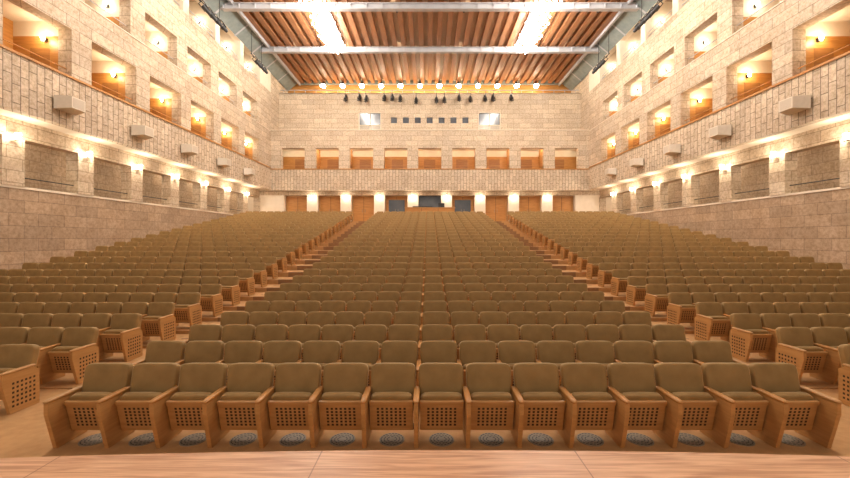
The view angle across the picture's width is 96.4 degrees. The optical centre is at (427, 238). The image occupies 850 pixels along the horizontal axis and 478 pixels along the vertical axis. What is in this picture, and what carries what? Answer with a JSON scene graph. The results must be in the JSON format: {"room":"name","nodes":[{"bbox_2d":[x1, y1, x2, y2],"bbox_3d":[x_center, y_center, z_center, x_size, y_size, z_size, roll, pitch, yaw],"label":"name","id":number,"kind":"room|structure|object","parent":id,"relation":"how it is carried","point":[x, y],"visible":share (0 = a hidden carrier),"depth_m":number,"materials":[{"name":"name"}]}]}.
{"room":"auditorium","nodes":[
{"label":"auditorium","id":0,"kind":"room"},
{"bbox_2d":[0,0,270,269],"bbox_3d":[-15.150,-6.235,14.110,3.800,17.530,38.180,0,0,0],"label":"wall","id":1,"kind":"structure","parent":0,"point":[40,221],"depth_m":17.27,"materials":[{"name":"stone"}]},
{"bbox_2d":[54,95,85,115],"bbox_3d":[-12.963,-4.850,13.800,0.575,0.480,0.840,0,0,0],"label":"wall speaker","id":2,"kind":"object","parent":1,"relation":"attached to","point":[72,105],"visible":1,"depth_m":13.55},
{"bbox_2d":[0,0,270,210],"bbox_3d":[-13.910,-7.550,14.155,1.420,10.740,36.570,0,0,0],"label":"rail","id":3,"kind":"object","parent":1,"relation":"attached to","point":[1,45],"visible":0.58,"depth_m":17.10,"materials":[{"name":"brown wood"}]},
{"bbox_2d":[131,124,153,139],"bbox_3d":[-12.963,-4.850,17.300,0.575,0.480,0.840,0,0,0],"label":"wall speaker","id":4,"kind":"object","parent":1,"relation":"attached to","point":[144,132],"visible":1,"depth_m":17.02},
{"bbox_2d":[0,221,849,457],"bbox_3d":[0.150,0.643,14.250,29.400,3.974,40.500,0,0,0],"label":"floor","id":5,"kind":"structure","parent":0,"point":[24,432],"depth_m":4.33,"materials":[{"name":"brown wood"}]},
{"bbox_2d":[0,344,40,413],"bbox_3d":[-9.453,1.833,4.985,8.317,0.793,0.556,0,0,0],"label":"theater seats","id":6,"kind":"object","parent":5,"relation":"on","point":[19,372],"visible":1,"depth_m":5.06,"materials":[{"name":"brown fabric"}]},
{"bbox_2d":[0,327,98,383],"bbox_3d":[-9.471,1.818,5.945,8.317,0.793,0.556,0,0,0],"label":"theater seats","id":7,"kind":"object","parent":5,"relation":"on","point":[69,349],"visible":0.71,"depth_m":6.06,"materials":[{"name":"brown fabric"}]},
{"bbox_2d":[0,313,141,361],"bbox_3d":[-9.489,1.784,6.905,8.317,0.793,0.556,0,0,0],"label":"theater seats","id":8,"kind":"object","parent":5,"relation":"on","point":[118,332],"visible":0.48,"depth_m":7.04,"materials":[{"name":"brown fabric"}]},
{"bbox_2d":[0,302,175,341],"bbox_3d":[-9.507,1.732,7.865,8.317,0.793,0.556,0,0,0],"label":"theater seats","id":9,"kind":"object","parent":5,"relation":"on","point":[158,319],"visible":0.33,"depth_m":8.00,"materials":[{"name":"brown fabric"}]},
{"bbox_2d":[0,292,201,326],"bbox_3d":[-9.525,1.661,8.825,8.317,0.793,0.556,0,0,0],"label":"theater seats","id":10,"kind":"object","parent":5,"relation":"on","point":[188,309],"visible":0.38,"depth_m":8.97,"materials":[{"name":"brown fabric"}]},
{"bbox_2d":[0,284,222,316],"bbox_3d":[-9.543,1.573,9.785,8.317,0.793,0.556,0,0,0],"label":"theater seats","id":11,"kind":"object","parent":5,"relation":"on","point":[211,299],"visible":0.38,"depth_m":9.93,"materials":[{"name":"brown fabric"}]},
{"bbox_2d":[0,276,239,305],"bbox_3d":[-9.561,1.465,10.745,8.317,0.793,0.556,0,0,0],"label":"theater seats","id":12,"kind":"object","parent":5,"relation":"on","point":[230,291],"visible":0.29,"depth_m":10.89,"materials":[{"name":"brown fabric"}]},
{"bbox_2d":[0,269,254,295],"bbox_3d":[-9.579,1.339,11.705,8.317,0.793,0.556,0,0,0],"label":"theater seats","id":13,"kind":"object","parent":5,"relation":"on","point":[246,279],"visible":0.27,"depth_m":11.85,"materials":[{"name":"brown fabric"}]},
{"bbox_2d":[128,433,154,446],"bbox_3d":[-3.147,2.225,4.202,0.274,0.010,0.272,0,0,0],"label":"floor vent","id":14,"kind":"object","parent":5,"relation":"in","point":[144,439],"depth_m":4.19,"materials":[{"name":"metal"}]},
{"bbox_2d":[22,263,266,286],"bbox_3d":[-9.597,1.195,12.665,8.317,0.793,0.556,0,0,0],"label":"theater seats","id":15,"kind":"object","parent":5,"relation":"on","point":[260,274],"visible":0.27,"depth_m":12.81,"materials":[{"name":"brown fabric"}]},
{"bbox_2d":[49,257,277,278],"bbox_3d":[-9.615,1.033,13.625,8.317,0.793,0.556,0,0,0],"label":"theater seats","id":16,"kind":"object","parent":5,"relation":"on","point":[271,262],"visible":0.27,"depth_m":13.77,"materials":[{"name":"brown fabric"}]},
{"bbox_2d":[74,251,286,271],"bbox_3d":[-9.633,0.857,14.585,8.317,0.793,0.556,0,0,0],"label":"theater seats","id":17,"kind":"object","parent":5,"relation":"on","point":[281,255],"visible":0.24,"depth_m":14.73,"materials":[{"name":"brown fabric"}]},
{"bbox_2d":[179,433,205,446],"bbox_3d":[-2.592,2.225,4.202,0.281,0.010,0.272,0,0,0],"label":"floor vent","id":18,"kind":"object","parent":5,"relation":"in","point":[196,438],"depth_m":4.21,"materials":[{"name":"metal"}]},
{"bbox_2d":[95,246,294,265],"bbox_3d":[-9.651,0.685,15.545,8.317,0.793,0.556,0,0,0],"label":"theater seats","id":19,"kind":"object","parent":5,"relation":"on","point":[290,254],"visible":0.24,"depth_m":15.69,"materials":[{"name":"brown fabric"}]},
{"bbox_2d":[114,242,301,259],"bbox_3d":[-9.669,0.512,16.505,8.317,0.793,0.556,0,0,0],"label":"theater seats","id":20,"kind":"object","parent":5,"relation":"on","point":[297,245],"visible":0.26,"depth_m":16.65,"materials":[{"name":"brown fabric"}]},
{"bbox_2d":[131,238,308,254],"bbox_3d":[-9.687,0.339,17.465,8.317,0.793,0.556,0,0,0],"label":"theater seats","id":21,"kind":"object","parent":5,"relation":"on","point":[305,245],"visible":0.24,"depth_m":17.61,"materials":[{"name":"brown fabric"}]},
{"bbox_2d":[146,234,314,250],"bbox_3d":[-9.705,0.166,18.425,8.317,0.793,0.556,0,0,0],"label":"theater seats","id":22,"kind":"object","parent":5,"relation":"on","point":[310,237],"visible":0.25,"depth_m":18.57,"materials":[{"name":"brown fabric"}]},
{"bbox_2d":[159,231,319,246],"bbox_3d":[-9.723,-0.007,19.385,8.317,0.793,0.556,0,0,0],"label":"theater seats","id":23,"kind":"object","parent":5,"relation":"on","point":[315,233],"visible":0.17,"depth_m":19.54,"materials":[{"name":"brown fabric"}]},
{"bbox_2d":[229,433,256,446],"bbox_3d":[-2.048,2.225,4.202,0.278,0.010,0.272,0,0,0],"label":"floor vent","id":24,"kind":"object","parent":5,"relation":"in","point":[243,439],"depth_m":4.21,"materials":[{"name":"metal"}]},
{"bbox_2d":[171,228,324,242],"bbox_3d":[-9.741,-0.179,20.345,8.317,0.793,0.556,0,0,0],"label":"theater seats","id":25,"kind":"object","parent":5,"relation":"on","point":[320,230],"visible":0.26,"depth_m":20.50,"materials":[{"name":"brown fabric"}]},
{"bbox_2d":[183,226,328,239],"bbox_3d":[-9.759,-0.352,21.305,8.317,0.793,0.556,0,0,0],"label":"theater seats","id":26,"kind":"object","parent":5,"relation":"on","point":[326,231],"visible":0.3,"depth_m":21.45,"materials":[{"name":"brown fabric"}]},
{"bbox_2d":[193,223,332,236],"bbox_3d":[-9.777,-0.525,22.265,8.317,0.793,0.556,0,0,0],"label":"theater seats","id":27,"kind":"object","parent":5,"relation":"on","point":[329,225],"visible":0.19,"depth_m":22.42,"materials":[{"name":"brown fabric"}]},
{"bbox_2d":[202,221,335,233],"bbox_3d":[-9.795,-0.698,23.225,8.317,0.793,0.556,0,0,0],"label":"theater seats","id":28,"kind":"object","parent":5,"relation":"on","point":[333,223],"visible":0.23,"depth_m":23.38,"materials":[{"name":"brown fabric"}]},
{"bbox_2d":[211,219,339,230],"bbox_3d":[-9.813,-0.871,24.185,8.317,0.793,0.556,0,0,0],"label":"theater seats","id":29,"kind":"object","parent":5,"relation":"on","point":[220,220],"visible":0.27,"depth_m":24.34,"materials":[{"name":"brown fabric"}]},
{"bbox_2d":[219,217,342,228],"bbox_3d":[-9.831,-1.043,25.145,8.317,0.793,0.556,0,0,0],"label":"theater seats","id":30,"kind":"object","parent":5,"relation":"on","point":[228,218],"visible":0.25,"depth_m":25.30,"materials":[{"name":"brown fabric"}]},
{"bbox_2d":[233,214,347,224],"bbox_3d":[-9.867,-1.389,27.065,8.317,0.793,0.556,0,0,0],"label":"theater seats","id":31,"kind":"object","parent":5,"relation":"on","point":[297,215],"visible":0.23,"depth_m":27.22,"materials":[{"name":"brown fabric"}]},
{"bbox_2d":[279,433,305,446],"bbox_3d":[-1.495,2.225,4.202,0.277,0.010,0.272,0,0,0],"label":"floor vent","id":32,"kind":"object","parent":5,"relation":"in","point":[293,439],"depth_m":4.21,"materials":[{"name":"metal"}]},
{"bbox_2d":[329,433,354,446],"bbox_3d":[-0.948,2.225,4.202,0.275,0.010,0.272,0,0,0],"label":"floor vent","id":33,"kind":"object","parent":5,"relation":"in","point":[341,439],"depth_m":4.21,"materials":[{"name":"metal"}]},
{"bbox_2d":[379,433,404,446],"bbox_3d":[-0.399,2.225,4.202,0.277,0.010,0.272,0,0,0],"label":"floor vent","id":34,"kind":"object","parent":5,"relation":"in","point":[389,439],"depth_m":4.21,"materials":[{"name":"metal"}]},
{"bbox_2d":[0,450,849,477],"bbox_3d":[0.150,1.765,-1.330,18.000,0.930,7.340,0,0,0],"label":"stage platform","id":35,"kind":"object","parent":5,"relation":"on","point":[362,463],"visible":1,"depth_m":2.18,"materials":[{"name":"brown wood"}]},
{"bbox_2d":[404,203,454,213],"bbox_3d":[0.150,-2.138,31.150,4.100,1.600,0.900,0,0,0],"label":"desk","id":36,"kind":"object","parent":5,"relation":"on","point":[440,207],"visible":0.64,"depth_m":30.75,"materials":[{"name":"brown wood"}]},
{"bbox_2d":[371,216,488,220],"bbox_3d":[0.150,-1.216,26.285,8.317,0.793,0.556,0,0,0],"label":"theater seats","id":37,"kind":"object","parent":5,"relation":"on","point":[434,217],"visible":0.22,"depth_m":26.44,"materials":[{"name":"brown fabric"}]},
{"bbox_2d":[355,228,505,235],"bbox_3d":[0.150,-0.179,20.525,8.317,0.793,0.556,0,0,0],"label":"theater seats","id":38,"kind":"object","parent":5,"relation":"on","point":[478,230],"visible":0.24,"depth_m":20.68,"materials":[{"name":"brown fabric"}]},
{"bbox_2d":[364,221,496,226],"bbox_3d":[0.150,-0.698,23.405,8.317,0.793,0.556,0,0,0],"label":"theater seats","id":39,"kind":"object","parent":5,"relation":"on","point":[365,222],"visible":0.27,"depth_m":23.56,"materials":[{"name":"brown fabric"}]},
{"bbox_2d":[367,219,493,223],"bbox_3d":[0.150,-0.871,24.365,8.317,0.793,0.556,0,0,0],"label":"theater seats","id":40,"kind":"object","parent":5,"relation":"on","point":[372,220],"visible":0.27,"depth_m":24.52,"materials":[{"name":"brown fabric"}]},
{"bbox_2d":[348,234,513,242],"bbox_3d":[0.150,0.166,18.605,8.317,0.793,0.556,0,0,0],"label":"theater seats","id":41,"kind":"object","parent":5,"relation":"on","point":[354,236],"visible":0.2,"depth_m":18.76,"materials":[{"name":"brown fabric"}]},
{"bbox_2d":[352,231,509,238],"bbox_3d":[0.150,-0.007,19.565,8.317,0.793,0.556,0,0,0],"label":"theater seats","id":42,"kind":"object","parent":5,"relation":"on","point":[358,233],"visible":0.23,"depth_m":19.72,"materials":[{"name":"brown fabric"}]},
{"bbox_2d":[359,226,502,232],"bbox_3d":[0.150,-0.352,21.485,8.317,0.793,0.556,0,0,0],"label":"theater seats","id":43,"kind":"object","parent":5,"relation":"on","point":[363,227],"visible":0.27,"depth_m":21.64,"materials":[{"name":"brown fabric"}]},
{"bbox_2d":[362,224,499,229],"bbox_3d":[0.150,-0.525,22.445,8.317,0.793,0.556,0,0,0],"label":"theater seats","id":44,"kind":"object","parent":5,"relation":"on","point":[367,225],"visible":0.27,"depth_m":22.60,"materials":[{"name":"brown fabric"}]},
{"bbox_2d":[327,251,535,262],"bbox_3d":[0.150,0.857,14.765,8.317,0.793,0.556,0,0,0],"label":"theater seats","id":45,"kind":"object","parent":5,"relation":"on","point":[335,254],"visible":0.2,"depth_m":14.91,"materials":[{"name":"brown fabric"}]},
{"bbox_2d":[333,246,529,256],"bbox_3d":[0.150,0.685,15.725,8.317,0.793,0.556,0,0,0],"label":"theater seats","id":46,"kind":"object","parent":5,"relation":"on","point":[336,248],"visible":0.25,"depth_m":15.87,"materials":[{"name":"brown fabric"}]},
{"bbox_2d":[339,242,523,251],"bbox_3d":[0.150,0.512,16.685,8.317,0.793,0.556,0,0,0],"label":"theater seats","id":47,"kind":"object","parent":5,"relation":"on","point":[345,244],"visible":0.19,"depth_m":16.83,"materials":[{"name":"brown fabric"}]},
{"bbox_2d":[344,238,518,246],"bbox_3d":[0.150,0.339,17.645,8.317,0.793,0.556,0,0,0],"label":"theater seats","id":48,"kind":"object","parent":5,"relation":"on","point":[350,240],"visible":0.24,"depth_m":17.79,"materials":[{"name":"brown fabric"}]},
{"bbox_2d":[312,262,551,276],"bbox_3d":[0.150,1.195,12.845,8.317,0.793,0.556,0,0,0],"label":"theater seats","id":49,"kind":"object","parent":5,"relation":"on","point":[316,265],"visible":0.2,"depth_m":12.99,"materials":[{"name":"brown fabric"}]},
{"bbox_2d":[320,256,543,274],"bbox_3d":[0.150,1.033,13.805,8.317,0.793,0.556,0,0,0],"label":"theater seats","id":50,"kind":"object","parent":5,"relation":"on","point":[327,259],"visible":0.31,"depth_m":13.95,"materials":[{"name":"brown fabric"}]},
{"bbox_2d":[303,269,561,283],"bbox_3d":[0.150,1.339,11.885,8.317,0.793,0.556,0,0,0],"label":"theater seats","id":51,"kind":"object","parent":5,"relation":"on","point":[307,272],"visible":0.28,"depth_m":12.03,"materials":[{"name":"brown fabric"}]},
{"bbox_2d":[292,276,573,291],"bbox_3d":[0.150,1.465,10.925,8.317,0.793,0.556,0,0,0],"label":"theater seats","id":52,"kind":"object","parent":5,"relation":"on","point":[296,279],"visible":0.2,"depth_m":11.07,"materials":[{"name":"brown fabric"}]},
{"bbox_2d":[280,283,587,309],"bbox_3d":[0.150,1.573,9.965,8.317,0.793,0.556,0,0,0],"label":"theater seats","id":53,"kind":"object","parent":5,"relation":"on","point":[286,287],"visible":0.23,"depth_m":10.11,"materials":[{"name":"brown fabric"}]},
{"bbox_2d":[264,291,604,311],"bbox_3d":[0.150,1.661,9.005,8.317,0.793,0.556,0,0,0],"label":"theater seats","id":54,"kind":"object","parent":5,"relation":"on","point":[270,296],"visible":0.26,"depth_m":9.15,"materials":[{"name":"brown fabric"}]},
{"bbox_2d":[245,301,624,324],"bbox_3d":[0.150,1.732,8.045,8.317,0.793,0.556,0,0,0],"label":"theater seats","id":55,"kind":"object","parent":5,"relation":"on","point":[250,306],"visible":0.2,"depth_m":8.19,"materials":[{"name":"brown fabric"}]},
{"bbox_2d":[220,311,652,339],"bbox_3d":[0.150,1.784,7.085,8.317,0.793,0.556,0,0,0],"label":"theater seats","id":56,"kind":"object","parent":5,"relation":"on","point":[354,318],"visible":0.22,"depth_m":7.23,"materials":[{"name":"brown fabric"}]},
{"bbox_2d":[184,324,692,361],"bbox_3d":[0.150,1.818,6.125,8.317,0.793,0.556,0,0,0],"label":"theater seats","id":57,"kind":"object","parent":5,"relation":"on","point":[303,333],"visible":0.22,"depth_m":6.27,"materials":[{"name":"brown fabric"}]},
{"bbox_2d":[132,341,748,407],"bbox_3d":[0.150,1.833,5.165,8.317,0.793,0.556,0,0,0],"label":"theater seats","id":58,"kind":"object","parent":5,"relation":"on","point":[276,353],"visible":0.32,"depth_m":5.31,"materials":[{"name":"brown fabric"}]},
{"bbox_2d":[429,433,453,446],"bbox_3d":[0.151,2.225,4.202,0.269,0.010,0.272,0,0,0],"label":"floor vent","id":59,"kind":"object","parent":5,"relation":"in","point":[435,439],"depth_m":4.21,"materials":[{"name":"metal"}]},
{"bbox_2d":[42,363,842,447],"bbox_3d":[0.150,1.834,4.205,8.317,0.793,0.556,0,0,0],"label":"theater seats","id":60,"kind":"object","parent":5,"relation":"on","point":[765,400],"visible":1,"depth_m":4.18,"materials":[{"name":"wood"}]},
{"bbox_2d":[478,433,503,446],"bbox_3d":[0.698,2.225,4.202,0.277,0.010,0.272,0,0,0],"label":"floor vent","id":61,"kind":"object","parent":5,"relation":"in","point":[488,439],"depth_m":4.21,"materials":[{"name":"metal"}]},
{"bbox_2d":[528,433,553,446],"bbox_3d":[1.247,2.225,4.202,0.278,0.010,0.272,0,0,0],"label":"floor vent","id":62,"kind":"object","parent":5,"relation":"in","point":[539,439],"depth_m":4.21,"materials":[{"name":"metal"}]},
{"bbox_2d":[512,214,626,224],"bbox_3d":[10.167,-1.389,27.065,8.317,0.793,0.556,0,0,0],"label":"theater seats","id":63,"kind":"object","parent":5,"relation":"on","point":[513,215],"visible":0.28,"depth_m":27.22,"materials":[{"name":"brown fabric"}]},
{"bbox_2d":[518,217,641,228],"bbox_3d":[10.131,-1.043,25.145,8.317,0.793,0.556,0,0,0],"label":"theater seats","id":64,"kind":"object","parent":5,"relation":"on","point":[519,218],"visible":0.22,"depth_m":25.30,"materials":[{"name":"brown fabric"}]},
{"bbox_2d":[521,219,649,230],"bbox_3d":[10.113,-0.871,24.185,8.317,0.793,0.556,0,0,0],"label":"theater seats","id":65,"kind":"object","parent":5,"relation":"on","point":[523,221],"visible":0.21,"depth_m":24.34,"materials":[{"name":"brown fabric"}]},
{"bbox_2d":[577,433,603,446],"bbox_3d":[1.795,2.225,4.202,0.278,0.010,0.272,0,0,0],"label":"floor vent","id":66,"kind":"object","parent":5,"relation":"in","point":[589,439],"depth_m":4.21,"materials":[{"name":"metal"}]},
{"bbox_2d":[524,221,658,233],"bbox_3d":[10.095,-0.698,23.225,8.317,0.793,0.556,0,0,0],"label":"theater seats","id":67,"kind":"object","parent":5,"relation":"on","point":[527,223],"visible":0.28,"depth_m":23.38,"materials":[{"name":"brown fabric"}]},
{"bbox_2d":[528,223,667,236],"bbox_3d":[10.077,-0.525,22.265,8.317,0.793,0.556,0,0,0],"label":"theater seats","id":68,"kind":"object","parent":5,"relation":"on","point":[530,229],"visible":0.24,"depth_m":22.42,"materials":[{"name":"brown fabric"}]},
{"bbox_2d":[532,226,678,239],"bbox_3d":[10.059,-0.352,21.305,8.317,0.793,0.556,0,0,0],"label":"theater seats","id":69,"kind":"object","parent":5,"relation":"on","point":[535,228],"visible":0.2,"depth_m":21.46,"materials":[{"name":"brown fabric"}]},
{"bbox_2d":[537,228,689,242],"bbox_3d":[10.041,-0.179,20.345,8.317,0.793,0.556,0,0,0],"label":"theater seats","id":70,"kind":"object","parent":5,"relation":"on","point":[540,230],"visible":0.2,"depth_m":20.50,"materials":[{"name":"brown fabric"}]},
{"bbox_2d":[542,231,702,246],"bbox_3d":[10.023,-0.007,19.385,8.317,0.793,0.556,0,0,0],"label":"theater seats","id":71,"kind":"object","parent":5,"relation":"on","point":[545,233],"visible":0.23,"depth_m":19.54,"materials":[{"name":"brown fabric"}]},
{"bbox_2d":[547,234,716,250],"bbox_3d":[10.005,0.166,18.425,8.317,0.793,0.556,0,0,0],"label":"theater seats","id":72,"kind":"object","parent":5,"relation":"on","point":[550,243],"visible":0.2,"depth_m":18.57,"materials":[{"name":"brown fabric"}]},
{"bbox_2d":[626,433,653,446],"bbox_3d":[2.348,2.225,4.202,0.277,0.010,0.272,0,0,0],"label":"floor vent","id":73,"kind":"object","parent":5,"relation":"in","point":[639,439],"depth_m":4.21,"materials":[{"name":"metal"}]},
{"bbox_2d":[554,238,731,254],"bbox_3d":[9.987,0.339,17.465,8.317,0.793,0.556,0,0,0],"label":"theater seats","id":74,"kind":"object","parent":5,"relation":"on","point":[557,241],"visible":0.27,"depth_m":17.61,"materials":[{"name":"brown fabric"}]},
{"bbox_2d":[560,242,748,259],"bbox_3d":[9.969,0.512,16.505,8.317,0.793,0.556,0,0,0],"label":"theater seats","id":75,"kind":"object","parent":5,"relation":"on","point":[564,250],"visible":0.21,"depth_m":16.66,"materials":[{"name":"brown fabric"}]},
{"bbox_2d":[568,246,767,265],"bbox_3d":[9.951,0.685,15.545,8.317,0.793,0.556,0,0,0],"label":"theater seats","id":76,"kind":"object","parent":5,"relation":"on","point":[572,255],"visible":0.24,"depth_m":15.69,"materials":[{"name":"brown fabric"}]},
{"bbox_2d":[577,251,789,271],"bbox_3d":[9.933,0.857,14.585,8.317,0.793,0.556,0,0,0],"label":"theater seats","id":77,"kind":"object","parent":5,"relation":"on","point":[582,257],"visible":0.24,"depth_m":14.73,"materials":[{"name":"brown fabric"}]},
{"bbox_2d":[678,433,704,446],"bbox_3d":[2.895,2.225,4.202,0.275,0.010,0.272,0,0,0],"label":"floor vent","id":78,"kind":"object","parent":5,"relation":"in","point":[685,438],"depth_m":4.19,"materials":[{"name":"metal"}]},
{"bbox_2d":[586,257,814,278],"bbox_3d":[9.915,1.033,13.625,8.317,0.793,0.556,0,0,0],"label":"theater seats","id":79,"kind":"object","parent":5,"relation":"on","point":[592,267],"visible":0.23,"depth_m":13.77,"materials":[{"name":"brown fabric"}]},
{"bbox_2d":[598,263,842,286],"bbox_3d":[9.897,1.195,12.665,8.317,0.793,0.556,0,0,0],"label":"theater seats","id":80,"kind":"object","parent":5,"relation":"on","point":[605,269],"visible":0.25,"depth_m":12.81,"materials":[{"name":"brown fabric"}]},
{"bbox_2d":[611,269,849,295],"bbox_3d":[9.879,1.339,11.705,8.317,0.793,0.556,0,0,0],"label":"theater seats","id":81,"kind":"object","parent":5,"relation":"on","point":[619,283],"visible":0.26,"depth_m":11.85,"materials":[{"name":"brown fabric"}]},
{"bbox_2d":[626,276,849,305],"bbox_3d":[9.861,1.465,10.745,8.317,0.793,0.556,0,0,0],"label":"theater seats","id":82,"kind":"object","parent":5,"relation":"on","point":[635,289],"visible":0.3,"depth_m":10.89,"materials":[{"name":"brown fabric"}]},
{"bbox_2d":[730,433,754,446],"bbox_3d":[3.447,2.225,4.202,0.271,0.010,0.272,0,0,0],"label":"floor vent","id":83,"kind":"object","parent":5,"relation":"in","point":[738,439],"depth_m":4.19,"materials":[{"name":"metal"}]},
{"bbox_2d":[645,284,849,316],"bbox_3d":[9.843,1.573,9.785,8.317,0.793,0.556,0,0,0],"label":"theater seats","id":84,"kind":"object","parent":5,"relation":"on","point":[656,298],"visible":0.32,"depth_m":9.93,"materials":[{"name":"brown fabric"}]},
{"bbox_2d":[667,292,849,326],"bbox_3d":[9.825,1.661,8.825,8.317,0.793,0.556,0,0,0],"label":"theater seats","id":85,"kind":"object","parent":5,"relation":"on","point":[681,307],"visible":0.38,"depth_m":8.97,"materials":[{"name":"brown fabric"}]},
{"bbox_2d":[695,302,849,341],"bbox_3d":[9.807,1.732,7.865,8.317,0.793,0.556,0,0,0],"label":"theater seats","id":86,"kind":"object","parent":5,"relation":"on","point":[712,318],"visible":0.44,"depth_m":8.00,"materials":[{"name":"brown fabric"}]},
{"bbox_2d":[730,313,849,361],"bbox_3d":[9.789,1.784,6.905,8.317,0.793,0.556,0,0,0],"label":"theater seats","id":87,"kind":"object","parent":5,"relation":"on","point":[750,332],"visible":0.56,"depth_m":7.03,"materials":[{"name":"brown fabric"}]},
{"bbox_2d":[775,327,849,383],"bbox_3d":[9.771,1.818,5.945,8.317,0.793,0.556,0,0,0],"label":"theater seats","id":88,"kind":"object","parent":5,"relation":"on","point":[813,351],"visible":0.87,"depth_m":6.00,"materials":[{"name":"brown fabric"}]},
{"bbox_2d":[837,344,849,406],"bbox_3d":[9.753,1.833,4.985,8.317,0.793,0.556,0,0,0],"label":"theater seats","id":89,"kind":"object","parent":5,"relation":"on","point":[843,349],"visible":0.99,"depth_m":5.14,"materials":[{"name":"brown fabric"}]},
{"bbox_2d":[248,73,611,220],"bbox_3d":[0.150,-8.119,34.300,34.000,14.162,4.600,0,0,0],"label":"wall","id":90,"kind":"structure","parent":0,"point":[310,129],"depth_m":32.60,"materials":[{"name":"stone"}]},
{"bbox_2d":[286,196,306,212],"bbox_3d":[-11.370,-2.544,33.180,1.960,2.412,0.160,0,0,0],"label":"door","id":91,"kind":"structure","parent":90,"relation":"in","point":[293,203],"depth_m":33.20,"materials":[{"name":"brown wood"}]},
{"bbox_2d":[319,196,339,212],"bbox_3d":[-8.490,-2.544,33.180,1.960,2.412,0.160,0,0,0],"label":"door","id":92,"kind":"structure","parent":90,"relation":"in","point":[326,203],"depth_m":33.20,"materials":[{"name":"brown wood"}]},
{"bbox_2d":[352,196,373,220],"bbox_3d":[-5.610,-2.544,33.180,1.960,2.412,0.160,0,0,0],"label":"door","id":93,"kind":"structure","parent":90,"relation":"in","point":[362,206],"depth_m":33.20,"materials":[{"name":"brown wood"}]},
{"bbox_2d":[359,112,380,129],"bbox_3d":[-5.200,-10.475,34.080,2.000,1.750,0.120,0,0,0],"label":"window","id":94,"kind":"structure","parent":90,"relation":"in","point":[367,120],"depth_m":34.12,"materials":[{"name":"clear glass"}]},
{"bbox_2d":[385,196,407,211],"bbox_3d":[-2.730,-2.544,33.180,1.960,2.412,0.160,0,0,0],"label":"door","id":95,"kind":"structure","parent":90,"relation":"in","point":[392,203],"depth_m":33.17,"materials":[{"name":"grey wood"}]},
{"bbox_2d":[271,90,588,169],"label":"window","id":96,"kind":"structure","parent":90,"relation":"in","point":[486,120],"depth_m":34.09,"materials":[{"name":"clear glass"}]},
{"bbox_2d":[452,196,473,211],"bbox_3d":[3.030,-2.544,33.180,1.960,2.412,0.160,0,0,0],"label":"door","id":97,"kind":"structure","parent":90,"relation":"in","point":[461,203],"depth_m":33.17,"materials":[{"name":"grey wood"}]},
{"bbox_2d":[485,196,506,220],"bbox_3d":[5.910,-2.544,33.180,1.960,2.412,0.160,0,0,0],"label":"door","id":98,"kind":"structure","parent":90,"relation":"in","point":[495,206],"depth_m":33.20,"materials":[{"name":"brown wood"}]},
{"bbox_2d":[519,196,539,212],"bbox_3d":[8.790,-2.544,33.180,1.960,2.412,0.160,0,0,0],"label":"door","id":99,"kind":"structure","parent":90,"relation":"in","point":[526,203],"depth_m":33.20,"materials":[{"name":"brown wood"}]},
{"bbox_2d":[553,196,572,212],"bbox_3d":[11.670,-2.544,33.180,1.960,2.412,0.160,0,0,0],"label":"door","id":100,"kind":"structure","parent":90,"relation":"in","point":[560,203],"depth_m":33.20,"materials":[{"name":"brown wood"}]},
{"bbox_2d":[189,0,671,89],"bbox_3d":[0.150,-14.575,16.300,34.400,1.250,40.600,0,0,0],"label":"ceiling","id":101,"kind":"structure","parent":0,"point":[271,29],"depth_m":28.28,"materials":[{"name":"brown wood"}]},
{"bbox_2d":[198,0,227,32],"bbox_3d":[-12.183,-13.425,21.474,0.528,2.250,2.548,0,0,0],"label":"bar","id":102,"kind":"object","parent":101,"relation":"hanging from","point":[204,7],"visible":1,"depth_m":21.38,"materials":[{"name":"black metal"}]},
{"bbox_2d":[310,12,344,53],"bbox_3d":[-6.900,-14.295,26.300,1.311,0.810,4.800,0,0,0],"label":"ceiling light","id":103,"kind":"object","parent":101,"relation":"hanging from","point":[324,13],"visible":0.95,"depth_m":26.14,"materials":[{"name":"white"}]},
{"bbox_2d":[260,47,599,54],"bbox_3d":[0.150,-14.410,29.098,25.800,0.380,0.516,0,0,0],"label":"ceiling beam","id":104,"kind":"structure","parent":101,"relation":"attached to","point":[273,50],"depth_m":28.97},
{"bbox_2d":[221,2,639,12],"bbox_3d":[0.150,-14.410,23.698,25.800,0.380,0.516,0,0,0],"label":"ceiling beam","id":105,"kind":"structure","parent":101,"relation":"attached to","point":[262,7],"depth_m":23.57,"materials":[{"name":"metal"}]},
{"bbox_2d":[515,12,550,53],"bbox_3d":[7.200,-14.295,26.300,1.311,0.810,4.800,0,0,0],"label":"ceiling light","id":106,"kind":"object","parent":101,"relation":"hanging from","point":[536,33],"visible":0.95,"depth_m":26.11,"materials":[{"name":"white"}]},
{"bbox_2d":[633,0,662,32],"bbox_3d":[12.483,-13.425,21.474,0.528,2.250,2.548,0,0,0],"label":"bar","id":107,"kind":"object","parent":101,"relation":"hanging from","point":[656,7],"visible":1,"depth_m":21.40,"materials":[{"name":"black metal"}]},
{"bbox_2d":[589,0,849,268],"bbox_3d":[15.450,-6.235,14.110,3.800,17.530,38.180,0,0,0],"label":"wall","id":108,"kind":"structure","parent":0,"point":[809,219],"depth_m":17.54,"materials":[{"name":"stone"}]},
{"bbox_2d":[589,0,849,210],"bbox_3d":[14.210,-7.550,14.155,1.420,10.740,36.570,0,0,0],"label":"rail","id":109,"kind":"object","parent":108,"relation":"attached to","point":[848,52],"visible":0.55,"depth_m":17.40,"materials":[{"name":"brown wood"}]},
{"bbox_2d":[709,124,730,139],"bbox_3d":[13.262,-4.850,17.300,0.575,0.480,0.840,0,0,0],"label":"wall speaker","id":110,"kind":"object","parent":108,"relation":"attached to","point":[718,132],"visible":1,"depth_m":17.03},
{"bbox_2d":[779,94,810,115],"bbox_3d":[13.262,-4.850,13.800,0.575,0.480,0.840,0,0,0],"label":"wall speaker","id":111,"kind":"object","parent":108,"relation":"attached to","point":[791,105],"visible":1,"depth_m":13.54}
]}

